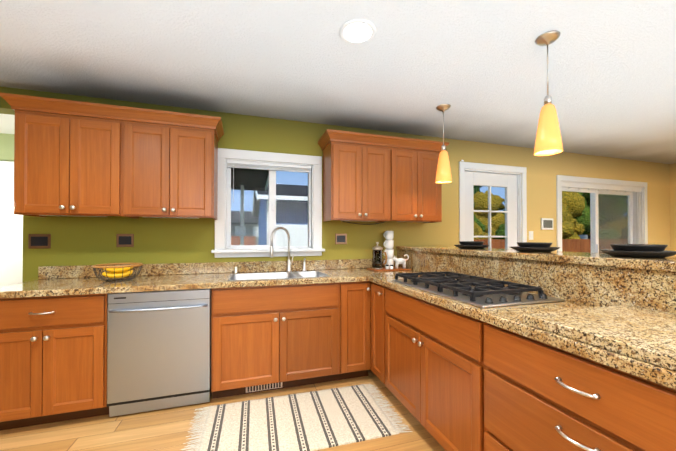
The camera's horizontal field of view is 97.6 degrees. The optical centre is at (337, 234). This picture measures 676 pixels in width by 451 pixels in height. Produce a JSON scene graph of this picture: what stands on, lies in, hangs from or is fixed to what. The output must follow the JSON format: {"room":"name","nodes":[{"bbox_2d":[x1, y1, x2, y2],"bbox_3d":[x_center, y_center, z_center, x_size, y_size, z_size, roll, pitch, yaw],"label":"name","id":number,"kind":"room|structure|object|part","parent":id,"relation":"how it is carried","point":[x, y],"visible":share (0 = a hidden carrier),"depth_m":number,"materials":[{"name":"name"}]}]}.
{"room":"kitchen","nodes":[
{"label":"kitchen","id":0,"kind":"room"},
{"bbox_2d":[0,133,13,160],"bbox_3d":[-4.109,0.056,3.381,2.710,2.440,0.140,0,-1,-17],"label":"wall","id":1,"kind":"structure","parent":0,"point":[6,147],"depth_m":3.40,"materials":[{"name":"green paint"}]},
{"bbox_2d":[0,161,22,286],"bbox_3d":[-4.141,0.215,3.281,1.090,2.120,0.030,0,-1,-17],"label":"door frame","id":2,"kind":"structure","parent":1,"relation":"attached to","point":[11,247],"depth_m":3.39,"materials":[{"name":"white"}]},
{"bbox_2d":[0,369,445,450],"bbox_3d":[0.893,1.315,0.986,11.150,0.120,7.640,0,-1,-17],"label":"floor","id":3,"kind":"structure","parent":0,"point":[167,429],"depth_m":1.89,"materials":[{"name":"brown wood"}]},
{"bbox_2d":[0,293,108,430],"bbox_3d":[-1.992,0.832,2.198,0.684,0.868,0.625,0,-1,-17],"label":"base cabinet","id":4,"kind":"object","parent":3,"relation":"on","point":[53,349],"depth_m":1.92,"materials":[{"name":"brown wood"}]},
{"bbox_2d":[107,288,211,416],"bbox_3d":[-1.341,0.834,2.369,0.646,0.866,0.669,0,-1,-17],"label":"dishwasher","id":5,"kind":"object","parent":3,"relation":"on","point":[158,350],"visible":1,"depth_m":2.10,"materials":[{"name":"silver metal"}]},
{"bbox_2d":[181,384,412,450],"bbox_3d":[-0.278,1.257,2.022,1.399,0.012,0.655,0,-1,-16],"label":"striped rug","id":6,"kind":"object","parent":3,"relation":"on","point":[318,420],"visible":1,"depth_m":1.98,"materials":[{"name":"beige fabric"}]},
{"bbox_2d":[312,281,367,381],"bbox_3d":[0.047,0.837,2.800,0.383,0.868,0.674,0,-1,-17],"label":"base cabinet","id":7,"kind":"object","parent":3,"relation":"on","point":[339,353],"depth_m":2.50,"materials":[{"name":"brown wood"}]},
{"bbox_2d":[0,259,367,297],"bbox_3d":[-0.555,0.694,2.632,3.694,1.150,0.648,0,-1,-17],"label":"countertop","id":8,"kind":"structure","parent":7,"relation":"on","point":[76,279],"depth_m":2.42,"materials":[{"name":"stone"}]},
{"bbox_2d":[92,263,142,281],"bbox_3d":[-1.713,0.293,2.306,0.320,0.126,0.320,0,-1,-17],"label":"fruit bowl","id":9,"kind":"object","parent":8,"relation":"on","point":[98,266],"visible":0.92,"depth_m":2.27,"materials":[{"name":"grey metal"}]},
{"bbox_2d":[102,267,132,277],"bbox_3d":[-1.713,0.292,2.316,0.196,0.084,0.177,0,-1,-17],"label":"bananas","id":10,"kind":"object","parent":9,"relation":"in","point":[119,271],"visible":0.85,"depth_m":2.27,"materials":[{"name":"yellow food"}]},
{"bbox_2d":[228,271,329,280],"bbox_3d":[-0.524,0.458,2.624,0.838,0.200,0.448,0,-1,-17],"label":"undermount sink","id":11,"kind":"object","parent":8,"relation":"in","point":[270,275],"visible":0.25,"depth_m":2.79,"materials":[{"name":"white metal"}]},
{"bbox_2d":[270,227,293,271],"bbox_3d":[-0.541,0.141,2.841,0.237,0.439,0.179,0,-1,-17],"label":"gooseneck faucet","id":12,"kind":"object","parent":8,"relation":"on","point":[289,262],"visible":1,"depth_m":2.89,"materials":[{"name":"silver metal"}]},
{"bbox_2d":[302,258,306,270],"bbox_3d":[-0.332,0.297,2.954,0.044,0.129,0.078,0,-1,-17],"label":"soap dispenser","id":13,"kind":"object","parent":8,"relation":"on","point":[304,265],"visible":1,"depth_m":2.96,"materials":[{"name":"silver metal"}]},
{"bbox_2d":[367,267,410,270],"bbox_3d":[0.527,0.356,3.084,0.400,0.012,0.230,0,-1,-17],"label":"serving board","id":14,"kind":"object","parent":8,"relation":"on","point":[394,269],"visible":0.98,"depth_m":2.99,"materials":[{"name":"brown wood"}]},
{"bbox_2d":[372,242,386,268],"bbox_3d":[0.430,0.211,3.061,0.161,0.277,0.112,0,-1,-17],"label":"press","id":15,"kind":"object","parent":14,"relation":"on","point":[377,257],"visible":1,"depth_m":3.01,"materials":[{"name":"clear glass"}]},
{"bbox_3d":[0.407,0.242,3.053,0.100,0.190,0.100,0,-1,-17],"label":"glass","id":16,"kind":"part","parent":15,"relation":"part of","materials":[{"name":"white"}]},
{"bbox_2d":[383,231,393,267],"bbox_3d":[0.534,0.154,3.151,0.122,0.392,0.092,0,-1,-17],"label":"tower","id":17,"kind":"object","parent":14,"relation":"on","point":[388,244],"visible":0.83,"depth_m":3.12,"materials":[{"name":"white ceramic"}]},
{"bbox_2d":[392,254,408,268],"bbox_3d":[0.646,0.276,3.048,0.190,0.146,0.060,0,-1,-17],"label":"creamer","id":18,"kind":"object","parent":14,"relation":"on","point":[398,261],"visible":1,"depth_m":3.03,"materials":[{"name":"white ceramic"}]},
{"bbox_2d":[246,382,281,392],"bbox_3d":[-0.596,1.220,2.392,0.290,0.070,0.009,0,-1,-17],"label":"vent register","id":19,"kind":"object","parent":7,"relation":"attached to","point":[267,387],"depth_m":2.39,"materials":[{"name":"silver metal"}]},
{"bbox_2d":[364,281,387,387],"bbox_3d":[0.589,0.834,2.493,0.648,0.868,0.368,0,-1,-17],"label":"base cabinet","id":20,"kind":"object","parent":3,"relation":"on","point":[375,295],"depth_m":2.44,"materials":[{"name":"brown wood"}]},
{"bbox_2d":[388,288,467,450],"bbox_3d":[0.789,0.829,1.926,0.600,0.868,1.106,0,-1,-17],"label":"base cabinet","id":21,"kind":"object","parent":3,"relation":"on","point":[451,380],"depth_m":1.74,"materials":[{"name":"brown wood"}]},
{"bbox_2d":[464,315,675,450],"bbox_3d":[1.051,0.822,1.074,0.600,0.868,0.888,0,-1,-17],"label":"base cabinet","id":22,"kind":"object","parent":3,"relation":"on","point":[525,393],"depth_m":1.04,"materials":[{"name":"brown wood"}]},
{"bbox_2d":[368,246,675,389],"bbox_3d":[1.105,0.686,1.674,1.084,1.150,2.160,0,-1,-17],"label":"countertop","id":23,"kind":"structure","parent":22,"relation":"on","point":[578,280],"depth_m":1.45,"materials":[{"name":"stone"}]},
{"bbox_2d":[454,241,489,248],"bbox_3d":[1.146,0.087,2.539,0.280,0.060,0.280,0,-1,-17],"label":"plates","id":24,"kind":"object","parent":23,"relation":"on","point":[471,245],"visible":1,"depth_m":2.45,"materials":[{"name":"black ceramic"}]},
{"bbox_2d":[392,271,563,307],"bbox_3d":[0.800,0.323,1.915,0.530,0.058,0.925,0,-1,-17],"label":"gas cooktop","id":25,"kind":"object","parent":23,"relation":"in","point":[480,292],"visible":1,"depth_m":1.68,"materials":[{"name":"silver metal"}]},
{"bbox_2d":[511,242,559,251],"bbox_3d":[1.317,0.083,1.985,0.280,0.060,0.280,0,-1,-17],"label":"plates","id":26,"kind":"object","parent":23,"relation":"on","point":[533,247],"visible":1,"depth_m":1.91,"materials":[{"name":"black ceramic"}]},
{"bbox_2d":[523,305,675,370],"bbox_3d":[1.090,0.326,0.937,0.588,0.036,0.625,0,-1,-17],"label":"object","id":27,"kind":"object","parent":23,"relation":"on","point":[644,334],"visible":0.98,"depth_m":0.98,"materials":[{"name":"beige stone"}]},
{"bbox_2d":[600,244,675,257],"bbox_3d":[1.478,0.078,1.459,0.280,0.060,0.280,0,-1,-17],"label":"plates","id":28,"kind":"object","parent":23,"relation":"on","point":[641,250],"visible":1,"depth_m":1.39,"materials":[{"name":"black ceramic"}]},
{"bbox_2d":[0,86,669,282],"bbox_3d":[0.257,0.055,3.302,11.010,2.440,0.140,0,-1,-17],"label":"wall","id":29,"kind":"structure","parent":0,"point":[83,240],"depth_m":3.07,"materials":[{"name":"paint"}]},
{"bbox_2d":[28,234,50,248],"bbox_3d":[-2.421,0.052,2.399,0.145,0.118,0.008,0,-1,-17],"label":"electrical outlet plate","id":30,"kind":"object","parent":29,"relation":"attached to","point":[38,241],"visible":1,"depth_m":2.40,"materials":[{"name":"brown metal"}]},
{"bbox_2d":[8,93,135,216],"bbox_3d":[-1.998,-0.571,2.356,0.728,0.815,0.346,0,-1,-17],"label":"upper cabinet","id":31,"kind":"object","parent":29,"relation":"attached to","point":[79,159],"depth_m":2.18,"materials":[{"name":"brown wood"}]},
{"bbox_2d":[116,234,133,246],"bbox_3d":[-1.852,0.049,2.574,0.130,0.115,0.008,0,-1,-17],"label":"electrical outlet plate","id":32,"kind":"object","parent":29,"relation":"attached to","point":[124,240],"visible":1,"depth_m":2.57,"materials":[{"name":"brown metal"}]},
{"bbox_2d":[132,108,219,219],"bbox_3d":[-1.436,-0.569,2.529,0.728,0.815,0.346,0,-1,-17],"label":"upper cabinet","id":33,"kind":"object","parent":29,"relation":"attached to","point":[175,155],"depth_m":2.38,"materials":[{"name":"brown wood"}]},
{"bbox_2d":[211,148,324,257],"bbox_3d":[-0.679,-0.300,2.983,1.086,1.035,0.195,0,-1,-17],"label":"window","id":34,"kind":"structure","parent":29,"relation":"in","point":[224,248],"depth_m":2.96,"materials":[{"name":"white wood"}]},
{"bbox_2d":[227,160,310,202],"bbox_3d":[-0.677,-0.512,2.976,0.826,0.409,0.053,0,-1,-17],"label":"blinds","id":35,"kind":"object","parent":34,"relation":"attached to","point":[266,166],"visible":0.96,"depth_m":2.95,"materials":[{"name":"white plastic"}]},
{"bbox_3d":[-0.697,-0.287,3.041,0.836,0.860,0.072,0,-1,-17],"label":"frame","id":36,"kind":"part","parent":34,"relation":"part of","materials":[{"name":"white plastic"}]},
{"bbox_3d":[-0.700,-0.287,3.050,0.796,0.820,0.022,0,-1,-17],"label":"glass","id":37,"kind":"part","parent":34,"relation":"part of","materials":[{"name":"clear glass"}]},
{"bbox_2d":[335,234,346,243],"bbox_3d":[0.033,0.044,3.154,0.130,0.115,0.008,0,-1,-17],"label":"electrical outlet plate","id":38,"kind":"object","parent":29,"relation":"attached to","point":[340,238],"visible":1,"depth_m":3.15,"materials":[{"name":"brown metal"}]},
{"bbox_2d":[322,129,445,222],"bbox_3d":[0.473,-0.564,3.117,1.220,0.815,0.346,0,-1,-17],"label":"upper cabinet","id":39,"kind":"object","parent":29,"relation":"attached to","point":[376,178],"depth_m":2.93,"materials":[{"name":"brown wood"}]},
{"bbox_2d":[459,160,526,248],"bbox_3d":[1.961,0.185,3.812,1.056,2.190,0.165,0,-1,-17],"label":"door","id":40,"kind":"structure","parent":29,"relation":"attached to","point":[508,183],"depth_m":3.82,"materials":[{"name":"white paint"}]},
{"bbox_3d":[1.959,0.185,3.818,0.550,1.635,0.004,0,-1,-17],"label":"glass","id":41,"kind":"part","parent":40,"relation":"part of","materials":[{"name":"clear glass"}]},
{"bbox_2d":[529,231,532,239],"bbox_3d":[2.571,0.008,3.935,0.075,0.115,0.010,0,-1,-17],"label":"switch plate","id":42,"kind":"object","parent":29,"relation":"attached to","point":[530,235],"visible":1,"depth_m":3.93,"materials":[{"name":"white plastic"}]},
{"bbox_2d":[541,218,552,229],"bbox_3d":[2.838,-0.146,4.012,0.210,0.155,0.023,0,-1,-17],"label":"keypad","id":43,"kind":"object","parent":29,"relation":"attached to","point":[546,223],"visible":0.98,"depth_m":4.00,"materials":[{"name":"white plastic"}]},
{"bbox_2d":[556,175,647,252],"bbox_3d":[3.904,0.232,4.411,1.905,2.105,0.162,0,-1,-17],"label":"window","id":44,"kind":"structure","parent":29,"relation":"in","point":[594,222],"depth_m":4.42,"materials":[{"name":"white"}]},
{"bbox_3d":[3.894,0.276,4.444,1.541,1.818,0.041,0,-1,-17],"label":"glass","id":45,"kind":"part","parent":44,"relation":"part of","materials":[{"name":"clear glass"}]},
{"bbox_3d":[3.897,0.276,4.436,1.741,2.018,0.110,0,-1,-17],"label":"frame","id":46,"kind":"part","parent":44,"relation":"part of","materials":[{"name":"white plastic"}]},
{"bbox_2d":[561,182,641,243],"bbox_3d":[3.915,0.252,4.377,1.725,1.966,0.049,0,-1,-17],"label":"blinds","id":47,"kind":"object","parent":44,"relation":"attached to","point":[637,191],"visible":0.73,"depth_m":4.52,"materials":[{"name":"white plastic"}]},
{"bbox_2d":[598,194,627,252],"bbox_3d":[4.259,0.280,4.593,0.845,1.913,0.002,0,-1,-17],"label":"screen","id":48,"kind":"object","parent":44,"relation":"attached to","point":[613,221],"depth_m":4.60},
{"bbox_2d":[0,0,675,163],"bbox_3d":[0.893,-1.245,1.008,11.150,0.120,7.640,0,-1,-17],"label":"ceiling","id":49,"kind":"structure","parent":0,"point":[479,67],"depth_m":2.02,"materials":[{"name":"white paint"}]},
{"bbox_2d":[339,19,375,44],"bbox_3d":[0.114,-1.174,1.720,0.216,0.008,0.216,0,-1,-17],"label":"recessed light","id":50,"kind":"object","parent":49,"relation":"in","point":[357,31],"visible":1,"depth_m":1.71,"materials":[{"name":"white"}]},
{"bbox_2d":[435,104,451,183],"bbox_3d":[0.963,-0.825,2.700,0.144,0.690,0.144,0,-1,-17],"label":"pendant light","id":51,"kind":"object","parent":49,"relation":"hanging from","point":[443,174],"visible":1,"depth_m":2.66,"materials":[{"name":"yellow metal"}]},
{"bbox_2d":[534,30,562,155],"bbox_3d":[1.251,-0.833,1.763,0.144,0.690,0.144,0,-1,-17],"label":"pendant light","id":52,"kind":"object","parent":49,"relation":"hanging from","point":[548,141],"visible":0.98,"depth_m":1.73,"materials":[{"name":"yellow glass"}]},
{"bbox_2d":[669,163,675,255],"bbox_3d":[6.355,0.044,1.966,0.140,2.440,6.000,0,-1,-17],"label":"wall","id":53,"kind":"structure","parent":0,"point":[672,168],"depth_m":4.79,"materials":[{"name":"paint"}]},
{"label":"outside","id":54,"kind":"structure","parent":0,"visible":0},
{"bbox_3d":[-3.222,2.329,44.148,100.000,0.200,79.700,0,-1,-17],"label":"ground","id":55,"kind":"structure","parent":54,"visible":0},
{"bbox_2d":[231,211,258,244],"bbox_3d":[-12.264,-0.130,28.674,12.400,4.450,8.800,0,-1,-17],"label":"house","id":56,"kind":"structure","parent":55,"relation":"on","point":[248,230],"depth_m":25.95,"materials":[{"name":"grey"}]},
{"bbox_2d":[231,168,268,244],"bbox_3d":[-1.861,0.303,4.217,1.800,3.160,2.820,0,-1,-17],"label":"porch","id":57,"kind":"object","parent":55,"relation":"on","point":[240,178],"depth_m":5.35,"materials":[{"name":"brown"}]},
{"bbox_2d":[252,184,307,246],"bbox_3d":[0.193,-0.140,13.151,7.540,4.200,9.800,0,-1,-17],"label":"house","id":58,"kind":"structure","parent":55,"relation":"on","point":[294,208],"depth_m":9.54,"materials":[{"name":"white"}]},
{"bbox_2d":[231,236,627,252],"bbox_3d":[10.494,1.050,19.481,55.700,1.930,7.060,0,-1,-17],"label":"fence","id":59,"kind":"object","parent":55,"relation":"on","point":[566,243],"depth_m":16.80,"materials":[{"name":"brown wood"}]},
{"bbox_2d":[473,186,481,193],"bbox_3d":[16.701,-6.768,37.183,4.516,17.872,4.416,0,-1,-17],"label":"tree","id":60,"kind":"object","parent":55,"relation":"on","point":[476,189],"depth_m":36.04,"materials":[{"name":"green plant"}]},
{"bbox_2d":[474,203,485,231],"bbox_3d":[7.688,-0.738,20.682,4.677,5.545,3.570,0,-1,-17],"label":"tree","id":61,"kind":"object","parent":55,"relation":"on","point":[480,224],"depth_m":19.66,"materials":[{"name":"green plant"}]},
{"bbox_2d":[474,221,491,239],"bbox_3d":[7.716,0.535,17.061,2.094,2.919,1.826,0,-1,-17],"label":"tree","id":62,"kind":"object","parent":55,"relation":"on","point":[478,231],"depth_m":16.56,"materials":[{"name":"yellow plant"}]},
{"bbox_2d":[474,190,504,238],"bbox_3d":[10.915,-0.619,22.654,4.417,5.335,3.454,0,-1,-17],"label":"tree","id":63,"kind":"object","parent":55,"relation":"on","point":[497,203],"depth_m":21.45,"materials":[{"name":"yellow plant"}]},
{"bbox_2d":[495,224,504,238],"bbox_3d":[10.705,0.572,18.059,2.040,2.869,1.560,0,-1,-17],"label":"tree","id":64,"kind":"object","parent":55,"relation":"on","point":[500,230],"depth_m":17.91,"materials":[{"name":"green plant"}]},
{"bbox_2d":[562,191,584,222],"bbox_3d":[18.122,-0.837,24.947,3.803,5.815,3.972,0,-1,-17],"label":"tree","id":65,"kind":"object","parent":55,"relation":"on","point":[569,216],"depth_m":23.39,"materials":[{"name":"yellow plant"}]},
{"bbox_2d":[562,221,584,238],"bbox_3d":[14.812,0.571,19.288,2.460,2.890,1.773,0,-1,-17],"label":"tree","id":66,"kind":"object","parent":55,"relation":"on","point":[571,228],"depth_m":18.73,"materials":[{"name":"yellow plant"}]},
{"bbox_2d":[574,192,627,233],"bbox_3d":[21.690,-1.374,25.172,5.106,6.879,4.574,0,-1,-17],"label":"tree","id":67,"kind":"object","parent":55,"relation":"on","point":[582,218],"depth_m":23.81,"materials":[{"name":"green plant"}]},
{"bbox_2d":[587,216,627,238],"bbox_3d":[25.287,-0.608,27.415,4.299,5.387,3.438,0,-1,-17],"label":"tree","id":68,"kind":"object","parent":55,"relation":"on","point":[613,227],"depth_m":26.14,"materials":[{"name":"green plant"}]},
{"bbox_2d":[599,229,620,238],"bbox_3d":[18.737,0.789,20.532,2.357,2.505,1.660,0,-1,-17],"label":"tree","id":69,"kind":"object","parent":55,"relation":"on","point":[609,234],"depth_m":20.09,"materials":[{"name":"green plant"}]}
]}

